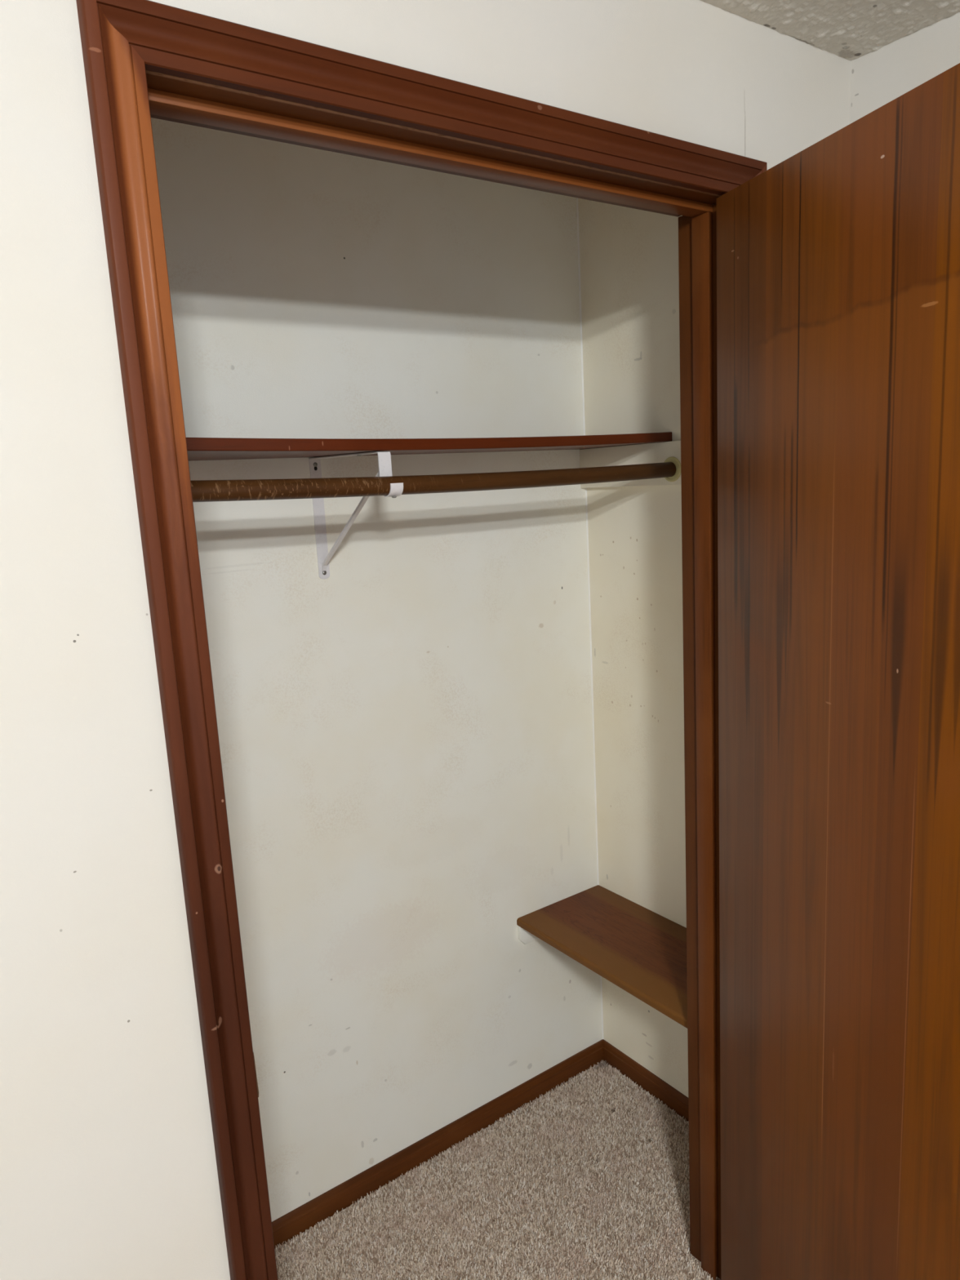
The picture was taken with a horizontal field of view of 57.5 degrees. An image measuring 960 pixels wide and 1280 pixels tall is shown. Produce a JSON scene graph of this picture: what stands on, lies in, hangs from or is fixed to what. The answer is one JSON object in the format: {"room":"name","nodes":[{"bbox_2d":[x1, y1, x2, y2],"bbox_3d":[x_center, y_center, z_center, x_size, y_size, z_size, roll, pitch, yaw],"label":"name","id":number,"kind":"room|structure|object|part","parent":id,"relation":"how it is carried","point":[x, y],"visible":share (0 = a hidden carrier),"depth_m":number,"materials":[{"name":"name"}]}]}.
{"room":"bedroom","nodes":[
{"label":"bedroom","id":0,"kind":"room"},
{"bbox_2d":[151,117,602,1222],"bbox_3d":[-0.361,0.153,1.875,1.731,2.298,0.100,-10,12,-35],"label":"wall","id":1,"kind":"structure","parent":0,"point":[405,732],"depth_m":1.92,"materials":[{"name":"paint"}]},
{"bbox_2d":[308,451,403,578],"bbox_3d":[-0.233,-0.227,1.653,0.025,0.244,0.320,-10,12,-35],"label":"shelf bracket","id":2,"kind":"object","parent":1,"relation":"attached to","point":[384,457],"visible":0.93,"depth_m":1.76,"materials":[{"name":"white metal"}]},
{"bbox_3d":[-0.326,-0.245,1.780,0.024,0.244,0.002,-10,12,-35],"label":"wall plate","id":3,"kind":"part","parent":2,"relation":"part of","materials":[{"name":"white metal"}]},
{"bbox_2d":[190,462,675,502],"bbox_3d":[-0.191,-0.267,1.503,1.506,0.044,0.033,-10,12,-35],"label":"hanging rod","id":4,"kind":"object","parent":2,"relation":"attached to","point":[202,491],"visible":0.79,"depth_m":1.54,"materials":[{"name":"brown wood"}]},
{"bbox_2d":[186,431,671,461],"bbox_3d":[-0.277,-0.356,1.623,1.528,0.031,0.285,-10,12,-35],"label":"closet shelf","id":5,"kind":"object","parent":1,"relation":"attached to","point":[197,448],"visible":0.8,"depth_m":1.57,"materials":[{"name":"brown wood"}]},
{"bbox_2d":[271,1039,603,1248],"bbox_3d":[-0.269,1.261,2.029,1.531,0.056,0.012,-10,12,-35],"label":"baseboard","id":6,"kind":"structure","parent":1,"relation":"attached to","point":[343,1195],"depth_m":2.12,"materials":[{"name":"brown wood"}]},
{"bbox_2d":[517,925,538,944],"bbox_3d":[0.213,0.731,2.304,0.281,0.053,0.011,-10,12,-35],"label":"cleat","id":7,"kind":"object","parent":1,"relation":"attached to","point":[524,935],"visible":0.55,"depth_m":2.23,"materials":[{"name":"white paint"}]},
{"bbox_2d":[576,197,604,1039],"bbox_3d":[0.287,0.022,2.263,0.003,2.238,0.003,-10,12,-35],"label":"bead","id":8,"kind":"object","parent":1,"relation":"attached to","point":[577,208],"visible":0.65,"depth_m":2.23},
{"bbox_2d":[0,0,850,1279],"bbox_3d":[-0.758,0.374,0.767,3.525,2.298,0.113,-10,12,-35],"label":"wall","id":9,"kind":"structure","parent":0,"point":[108,1167],"depth_m":0.93,"materials":[{"name":"paint"}]},
{"bbox_2d":[75,0,767,1279],"bbox_3d":[0.060,0.332,1.344,1.027,2.092,0.133,-10,12,-35],"label":"door frame","id":10,"kind":"structure","parent":9,"relation":"attached to","point":[116,79],"depth_m":1.02,"materials":[{"name":"brown wood"}]},
{"bbox_2d":[716,62,959,1279],"bbox_3d":[0.589,0.365,1.136,0.054,2.012,0.905,-6,11,-18],"label":"door","id":11,"kind":"structure","parent":9,"relation":"in","point":[838,262],"depth_m":1.21,"materials":[{"name":"brown wood"}]},
{"bbox_2d":[274,1062,720,1279],"bbox_3d":[0.157,1.719,-0.196,3.725,0.100,4.391,-10,12,-35],"label":"floor","id":12,"kind":"structure","parent":0,"point":[677,1139],"depth_m":1.96,"materials":[{"name":"carpet"}]},
{"bbox_2d":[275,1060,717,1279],"bbox_3d":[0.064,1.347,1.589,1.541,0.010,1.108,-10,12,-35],"label":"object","id":13,"kind":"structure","parent":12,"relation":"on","point":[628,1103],"depth_m":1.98,"materials":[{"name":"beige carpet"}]},
{"bbox_2d":[577,12,959,1097],"bbox_3d":[1.557,0.278,0.616,0.115,2.298,4.191,-10,12,-35],"label":"wall","id":14,"kind":"structure","parent":0,"point":[628,257],"depth_m":2.09,"materials":[{"name":"paint"}]},
{"bbox_2d":[516,884,687,1028],"bbox_3d":[0.373,0.727,2.072,0.282,0.019,0.568,-10,12,-35],"label":"shelf","id":15,"kind":"object","parent":14,"relation":"attached to","point":[641,951],"visible":0.66,"depth_m":2.08,"materials":[{"name":"brown wood"}]},
{"bbox_2d":[579,440,681,488],"bbox_3d":[0.418,-0.394,1.954,0.019,0.094,0.556,-10,12,-35],"label":"cleat","id":16,"kind":"object","parent":14,"relation":"attached to","point":[655,452],"visible":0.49,"depth_m":2.03,"materials":[{"name":"white paint"}]},
{"bbox_2d":[664,457,680,481],"bbox_3d":[0.422,-0.376,1.932,0.004,0.054,0.054,-10,12,-35],"label":"socket","id":17,"kind":"object","parent":16,"relation":"attached to","point":[673,460],"visible":0.56,"depth_m":1.92,"materials":[{"name":"plastic"}]},
{"bbox_2d":[603,1039,688,1121],"bbox_3d":[0.511,1.183,2.232,0.012,0.056,0.578,-10,12,-35],"label":"baseboard","id":18,"kind":"structure","parent":14,"relation":"attached to","point":[674,1100],"depth_m":2.32,"materials":[{"name":"brown wood"}]},
{"bbox_2d":[701,0,959,60],"bbox_3d":[0.031,-0.626,-0.618,3.525,0.084,4.191,-10,12,-35],"label":"ceiling","id":19,"kind":"structure","parent":0,"point":[848,29],"depth_m":1.37,"materials":[{"name":"white paint"}]}
]}

